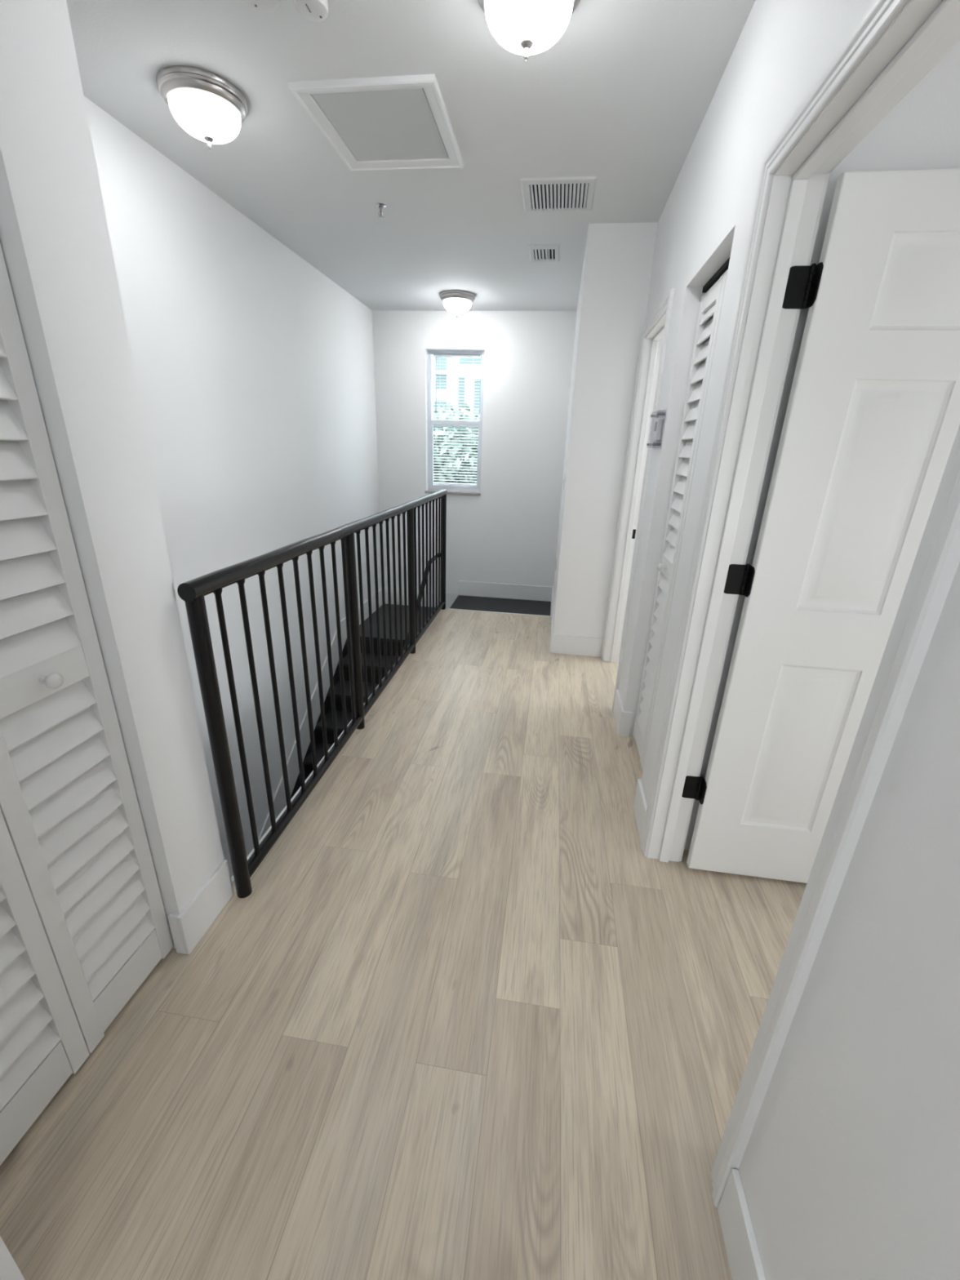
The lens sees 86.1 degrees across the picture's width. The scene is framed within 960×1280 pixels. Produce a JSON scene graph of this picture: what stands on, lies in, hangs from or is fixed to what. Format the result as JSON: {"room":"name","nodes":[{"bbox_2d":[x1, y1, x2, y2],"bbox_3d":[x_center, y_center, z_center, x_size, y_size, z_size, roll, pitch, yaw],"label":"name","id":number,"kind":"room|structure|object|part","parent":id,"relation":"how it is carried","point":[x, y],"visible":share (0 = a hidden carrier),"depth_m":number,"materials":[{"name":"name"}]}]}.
{"room":"upstairs hallway","nodes":[
{"label":"upstairs hallway","id":0,"kind":"room"},
{"bbox_2d":[0,1235,25,1279],"bbox_3d":[-1.428,0.318,-0.433,1.110,2.780,2.074,5,21,7],"label":"wall","id":1,"kind":"structure","parent":0,"point":[9,1269],"depth_m":0.83,"materials":[{"name":"paint"}]},
{"bbox_2d":[0,0,223,948],"bbox_3d":[-1.392,1.178,1.177,0.925,5.520,1.380,5,21,7],"label":"wall","id":2,"kind":"structure","parent":0,"point":[55,239],"depth_m":1.08,"materials":[{"name":"paint"}]},
{"bbox_2d":[0,243,173,1164],"bbox_3d":[-0.913,0.075,0.893,0.075,1.986,0.584,5,21,7],"label":"door","id":3,"kind":"structure","parent":2,"relation":"in","point":[83,921],"depth_m":1.09,"materials":[{"name":"white paint"}]},
{"bbox_3d":[-0.912,0.080,1.053,0.034,0.076,0.206,5,21,7],"label":"lock rail","id":4,"kind":"part","parent":3,"relation":"part of","materials":[{"name":"white paint"}]},
{"bbox_3d":[-0.876,0.082,1.049,0.040,0.033,0.033,5,21,7],"label":"knob","id":5,"kind":"part","parent":3,"relation":"part of","materials":[{"name":"white plastic"}]},
{"bbox_2d":[168,859,233,955],"bbox_3d":[-0.854,0.815,1.585,0.041,0.145,0.225,5,21,7],"label":"baseboard","id":6,"kind":"structure","parent":2,"relation":"attached to","point":[188,927],"depth_m":1.55,"materials":[{"name":"white wood"}]},
{"bbox_2d":[84,96,382,877],"bbox_3d":[-1.700,0.625,2.619,0.120,5.520,7.750,5,21,7],"label":"wall","id":7,"kind":"structure","parent":0,"point":[254,371],"depth_m":3.13,"materials":[{"name":"paint"}]},
{"bbox_2d":[257,588,382,840],"bbox_3d":[-1.472,1.252,4.335,0.013,2.354,4.347,5,21,7],"label":"baseboard","id":8,"kind":"structure","parent":7,"relation":"attached to","point":[279,800],"depth_m":4.30,"materials":[{"name":"white wood"}]},
{"bbox_2d":[231,671,388,882],"bbox_3d":[-0.629,0.350,3.283,0.015,0.173,3.310,5,21,7],"label":"trim","id":9,"kind":"structure","parent":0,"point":[319,762],"depth_m":2.10,"materials":[{"name":"white wood"}]},
{"bbox_2d":[0,608,806,1279],"bbox_3d":[0.912,0.994,1.701,5.050,0.160,6.230,5,21,7],"label":"floor","id":10,"kind":"structure","parent":0,"point":[456,1021],"depth_m":1.31,"materials":[{"name":"brown wood"}]},
{"bbox_2d":[177,488,447,897],"bbox_3d":[-0.576,0.035,3.153,0.108,1.622,3.332,5,21,7],"label":"stair railing","id":11,"kind":"object","parent":10,"relation":"on","point":[193,592],"visible":1,"depth_m":2.06,"materials":[{"name":"black metal"}]},
{"bbox_3d":[-0.771,0.359,1.535,0.047,1.039,0.047,5,21,7],"label":"post","id":12,"kind":"part","parent":11,"relation":"part of","materials":[{"name":"black metal"}]},
{"bbox_3d":[-0.711,0.598,2.207,0.043,0.044,1.080,4,21,7],"label":"rail","id":13,"kind":"part","parent":11,"relation":"part of","materials":[{"name":"black metal"}]},
{"bbox_3d":[-0.533,-0.697,2.874,0.051,0.053,3.333,4,21,7],"label":"rail","id":14,"kind":"part","parent":11,"relation":"part of","materials":[{"name":"black metal"}]},
{"bbox_3d":[-0.622,-0.021,2.557,0.047,1.039,0.047,5,21,7],"label":"post","id":15,"kind":"part","parent":11,"relation":"part of","materials":[{"name":"black metal"}]},
{"bbox_3d":[-0.564,0.221,3.221,0.043,0.044,1.062,4,21,7],"label":"rail","id":16,"kind":"part","parent":11,"relation":"part of","materials":[{"name":"black metal"}]},
{"bbox_3d":[-0.476,-0.394,3.562,0.047,1.039,0.047,5,21,7],"label":"post","id":17,"kind":"part","parent":11,"relation":"part of","materials":[{"name":"black metal"}]},
{"bbox_3d":[-0.514,0.054,3.884,0.057,1.076,1.947,5,21,7],"label":"handrail","id":18,"kind":"part","parent":11,"relation":"part of","materials":[{"name":"black metal"}]},
{"bbox_3d":[-0.416,-0.156,4.234,0.043,0.044,1.081,4,21,7],"label":"rail","id":19,"kind":"part","parent":11,"relation":"part of","materials":[{"name":"black metal"}]},
{"bbox_3d":[-0.327,-0.774,4.584,0.047,1.039,0.047,5,21,7],"label":"post","id":20,"kind":"part","parent":11,"relation":"part of","materials":[{"name":"black metal"}]},
{"bbox_2d":[66,0,755,311],"bbox_3d":[1.011,-1.804,1.304,5.500,0.120,7.750,5,21,7],"label":"ceiling","id":21,"kind":"structure","parent":0,"point":[622,99],"depth_m":2.02,"materials":[{"name":"paint"}]},
{"bbox_2d":[156,65,247,150],"bbox_3d":[-1.035,-1.961,1.945,0.301,0.166,0.301,5,21,7],"label":"ceiling light","id":22,"kind":"object","parent":21,"relation":"attached to","point":[208,107],"visible":1,"depth_m":1.86,"materials":[{"name":"white glass"}]},
{"bbox_3d":[-1.035,-1.959,1.946,0.245,0.088,0.245,5,21,7],"label":"lamp shade","id":23,"kind":"part","parent":22,"relation":"part of","materials":[{"name":"white glass"}]},
{"bbox_2d":[237,0,279,13],"bbox_3d":[-0.632,-1.828,1.443,0.128,0.035,0.128,5,21,7],"label":"smoke detector","id":24,"kind":"object","parent":21,"relation":"attached to","point":[257,6],"visible":1,"depth_m":1.47,"materials":[{"name":"white plastic"}]},
{"bbox_2d":[293,0,328,22],"bbox_3d":[-0.481,-1.821,1.460,0.094,0.052,0.094,5,21,7],"label":"smoke detector","id":25,"kind":"object","parent":21,"relation":"attached to","point":[314,11],"visible":1,"depth_m":1.46,"materials":[{"name":"white plastic"}]},
{"bbox_2d":[288,74,463,171],"bbox_3d":[-0.381,-2.071,2.087,0.537,0.022,0.593,5,21,7],"label":"attic hatch","id":26,"kind":"object","parent":21,"relation":"attached to","point":[381,123],"visible":1,"depth_m":2.03,"materials":[{"name":"white wood"}]},
{"bbox_3d":[-0.381,-2.077,2.083,0.419,0.005,0.472,5,21,7],"label":"panel","id":27,"kind":"part","parent":26,"relation":"part of","materials":[{"name":"white"}]},
{"bbox_2d":[374,202,386,218],"bbox_3d":[-0.536,-2.317,2.777,0.060,0.055,0.060,5,21,7],"label":"sprinkler","id":28,"kind":"object","parent":21,"relation":"attached to","point":[380,206],"visible":1,"depth_m":2.77,"materials":[{"name":"silver metal"}]},
{"bbox_2d":[440,290,475,317],"bbox_3d":[-0.194,-2.858,4.404,0.301,0.166,0.301,5,21,7],"label":"ceiling light","id":29,"kind":"object","parent":21,"relation":"attached to","point":[456,302],"visible":1,"depth_m":4.31,"materials":[{"name":"white glass"}]},
{"bbox_3d":[-0.194,-2.856,4.405,0.245,0.088,0.245,5,21,7],"label":"lamp shade","id":30,"kind":"part","parent":29,"relation":"part of","materials":[{"name":"white glass"}]},
{"bbox_2d":[477,0,580,61],"bbox_3d":[0.134,-1.729,1.433,0.301,0.166,0.301,5,21,7],"label":"ceiling light","id":31,"kind":"object","parent":21,"relation":"attached to","point":[526,28],"visible":1,"depth_m":1.41,"materials":[{"name":"white glass"}]},
{"bbox_2d":[528,244,559,262],"bbox_3d":[0.422,-2.531,3.368,0.198,0.010,0.305,5,21,7],"label":"ceiling vent","id":32,"kind":"object","parent":21,"relation":"in","point":[544,252],"visible":1,"depth_m":3.35,"materials":[{"name":"white metal"}]},
{"bbox_2d":[520,176,596,212],"bbox_3d":[0.393,-2.241,2.591,0.360,0.009,0.355,5,21,7],"label":"ceiling vent","id":33,"kind":"object","parent":21,"relation":"in","point":[561,193],"visible":1,"depth_m":2.57,"materials":[{"name":"white metal"}]},
{"bbox_2d":[372,310,577,614],"bbox_3d":[0.121,-0.538,5.870,2.510,5.520,0.160,5,21,7],"label":"wall","id":34,"kind":"structure","parent":0,"point":[508,533],"depth_m":5.25,"materials":[{"name":"paint"}]},
{"bbox_2d":[384,588,458,608],"bbox_3d":[-0.688,-0.478,5.922,0.906,0.180,0.013,5,21,7],"label":"baseboard","id":35,"kind":"structure","parent":34,"relation":"attached to","point":[451,597],"depth_m":5.91,"materials":[{"name":"white wood"}]},
{"bbox_2d":[424,350,484,495],"bbox_3d":[-0.261,-2.208,5.285,0.601,1.362,0.153,5,21,7],"label":"window","id":36,"kind":"structure","parent":34,"relation":"in","point":[451,490],"depth_m":5.32,"materials":[{"name":"white metal"}]},
{"bbox_3d":[-0.285,-1.574,5.497,0.601,0.024,0.103,5,21,7],"label":"sill","id":37,"kind":"part","parent":36,"relation":"part of","materials":[{"name":"wood"}]},
{"bbox_3d":[-0.262,-1.927,5.425,0.505,0.617,0.026,5,21,7],"label":"sash","id":38,"kind":"part","parent":36,"relation":"part of","materials":[{"name":"white glass"}]},
{"bbox_3d":[-0.250,-2.237,5.320,0.505,0.062,0.044,5,21,7],"label":"meeting rail","id":39,"kind":"part","parent":36,"relation":"part of","materials":[{"name":"white metal"}]},
{"bbox_2d":[433,354,480,486],"bbox_3d":[-0.249,-2.248,5.318,0.473,1.246,0.036,5,21,7],"label":"window blind","id":40,"kind":"object","parent":36,"relation":"attached to","point":[435,356],"visible":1,"depth_m":5.32,"materials":[{"name":"white plastic"}]},
{"bbox_3d":[-0.268,-1.673,5.542,0.473,0.012,0.022,5,21,7],"label":"rail","id":41,"kind":"part","parent":40,"relation":"part of","materials":[{"name":"white plastic"}]},
{"bbox_3d":[-0.230,-2.819,5.107,0.473,0.028,0.024,5,21,7],"label":"head rail","id":42,"kind":"part","parent":40,"relation":"part of","materials":[{"name":"white plastic"}]},
{"bbox_3d":[-0.250,-2.241,5.316,0.334,1.222,0.002,5,21,7],"label":"ladder cord","id":43,"kind":"part","parent":40,"relation":"part of","materials":[{"name":"white fabric"}]},
{"bbox_2d":[445,608,551,616],"bbox_3d":[0.127,-0.179,4.748,1.041,0.169,0.012,5,21,7],"label":"trim","id":44,"kind":"structure","parent":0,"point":[446,608],"depth_m":4.71,"materials":[{"name":"beige wood"}]},
{"bbox_2d":[449,595,551,615],"bbox_3d":[0.195,-0.195,5.312,1.046,0.195,1.063,5,21,7],"label":"stair landing","id":45,"kind":"structure","parent":0,"point":[464,602],"depth_m":5.51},
{"bbox_2d":[552,222,657,638],"bbox_3d":[0.983,-1.357,4.287,0.550,2.820,1.970,5,21,7],"label":"wall","id":46,"kind":"structure","parent":0,"point":[614,294],"depth_m":3.25,"materials":[{"name":"paint"}]},
{"bbox_2d":[458,580,603,657],"bbox_3d":[0.332,-0.262,4.786,1.434,0.310,1.983,5,21,7],"label":"baseboard","id":47,"kind":"structure","parent":46,"relation":"attached to","point":[465,588],"depth_m":5.69,"materials":[{"name":"white wood"}]},
{"bbox_2d":[618,0,959,1279],"bbox_3d":[0.619,-0.150,0.766,0.115,2.620,5.500,5,21,7],"label":"wall","id":48,"kind":"structure","parent":0,"point":[849,1169],"depth_m":0.70,"materials":[{"name":"paint"}]},
{"bbox_2d":[613,689,632,737],"bbox_3d":[0.787,0.400,2.835,0.058,0.145,0.275,5,21,7],"label":"baseboard","id":49,"kind":"object","parent":48,"relation":"attached to","point":[623,719],"visible":1,"depth_m":2.73,"materials":[{"name":"white wood"}]},
{"bbox_2d":[601,288,674,711],"bbox_3d":[0.937,-0.701,3.000,0.151,2.097,0.828,5,21,7],"label":"door frame","id":50,"kind":"structure","parent":48,"relation":"attached to","point":[654,338],"depth_m":3.16,"materials":[{"name":"white wood"}]},
{"bbox_3d":[1.008,-0.695,3.370,0.023,0.060,0.004,5,21,7],"label":"strike plate","id":51,"kind":"part","parent":50,"relation":"part of","materials":[{"name":"black metal"}]},
{"bbox_2d":[633,778,647,841],"bbox_3d":[0.669,0.688,2.060,0.058,0.145,0.228,5,21,7],"label":"baseboard","id":52,"kind":"structure","parent":48,"relation":"attached to","point":[640,805],"depth_m":2.06,"materials":[{"name":"white wood"}]},
{"bbox_2d":[646,412,665,446],"bbox_3d":[0.799,-0.954,2.332,0.037,0.164,0.200,5,21,7],"label":"thermostat","id":53,"kind":"object","parent":48,"relation":"attached to","point":[658,423],"visible":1,"depth_m":2.29,"materials":[{"name":"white plastic"}]},
{"bbox_2d":[632,269,728,771],"bbox_3d":[0.802,-0.324,2.106,0.075,1.986,0.588,5,21,7],"label":"door","id":54,"kind":"structure","parent":48,"relation":"in","point":[711,302],"depth_m":2.15,"materials":[{"name":"white paint"}]},
{"bbox_3d":[0.803,-0.320,2.267,0.040,0.033,0.033,5,21,7],"label":"knob","id":55,"kind":"part","parent":54,"relation":"part of","materials":[{"name":"white plastic"}]},
{"bbox_3d":[0.839,-0.317,2.262,0.034,0.076,0.208,5,21,7],"label":"lock rail","id":56,"kind":"part","parent":54,"relation":"part of","materials":[{"name":"white paint"}]},
{"bbox_2d":[717,1168,766,1279],"bbox_3d":[0.318,1.488,-0.098,0.013,0.145,2.382,5,21,7],"label":"baseboard","id":57,"kind":"structure","parent":48,"relation":"attached to","point":[744,1261],"depth_m":0.94,"materials":[{"name":"white wood"}]},
{"bbox_2d":[640,0,959,1207],"bbox_3d":[0.652,-0.006,1.130,0.151,2.097,1.019,5,21,7],"label":"door frame","id":58,"kind":"structure","parent":48,"relation":"attached to","point":[895,44],"depth_m":1.08,"materials":[{"name":"white wood"}]},
{"bbox_2d":[681,168,959,883],"bbox_3d":[1.183,-0.088,1.479,0.926,2.010,0.044,5,21,7],"label":"door","id":59,"kind":"structure","parent":48,"relation":"in","point":[872,420],"depth_m":1.39,"materials":[{"name":"white wood"}]},
{"bbox_2d":[684,41,959,849],"bbox_3d":[2.210,-0.224,1.331,2.885,2.780,6.750,5,21,7],"label":"wall","id":60,"kind":"structure","parent":0,"point":[922,131],"depth_m":1.21,"materials":[{"name":"paint"}]},
{"bbox_2d":[702,257,729,293],"bbox_3d":[0.847,-1.274,1.741,0.024,0.019,0.610,5,21,7],"label":"door track","id":61,"kind":"object","parent":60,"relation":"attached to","point":[724,268],"visible":0.36,"depth_m":1.86,"materials":[{"name":"black metal"}]},
{"bbox_3d":[-0.289,2.874,4.748,2.510,0.100,4.390,5,21,7],"label":"floor","id":62,"kind":"structure","parent":0,"visible":0},
{"bbox_2d":[290,604,435,799],"bbox_3d":[-1.043,1.583,4.392,0.899,2.622,4.346,5,21,7],"label":"staircase","id":63,"kind":"structure","parent":62,"relation":"on","point":[308,762],"depth_m":4.79,"materials":[{"name":"black"}]},
{"label":"outside","id":64,"kind":"structure","parent":0,"visible":0},
{"bbox_3d":[0.121,-3.036,23.745,54.000,0.200,33.800,5,21,7],"label":"ground","id":65,"kind":"structure","parent":64,"visible":0},
{"bbox_2d":[432,400,479,486],"bbox_3d":[-0.910,-2.602,13.204,3.407,6.359,3.372,5,21,7],"label":"tree","id":66,"kind":"object","parent":65,"relation":"on","point":[437,413],"visible":0.21,"depth_m":11.57,"materials":[{"name":"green plant"}]},
{"bbox_2d":[432,355,481,417],"bbox_3d":[-0.567,-9.088,22.438,10.000,12.000,6.250,5,21,7],"label":"apartment building","id":67,"kind":"structure","parent":65,"relation":"on","point":[442,373],"depth_m":19.17,"materials":[{"name":"white paint"}]}
]}

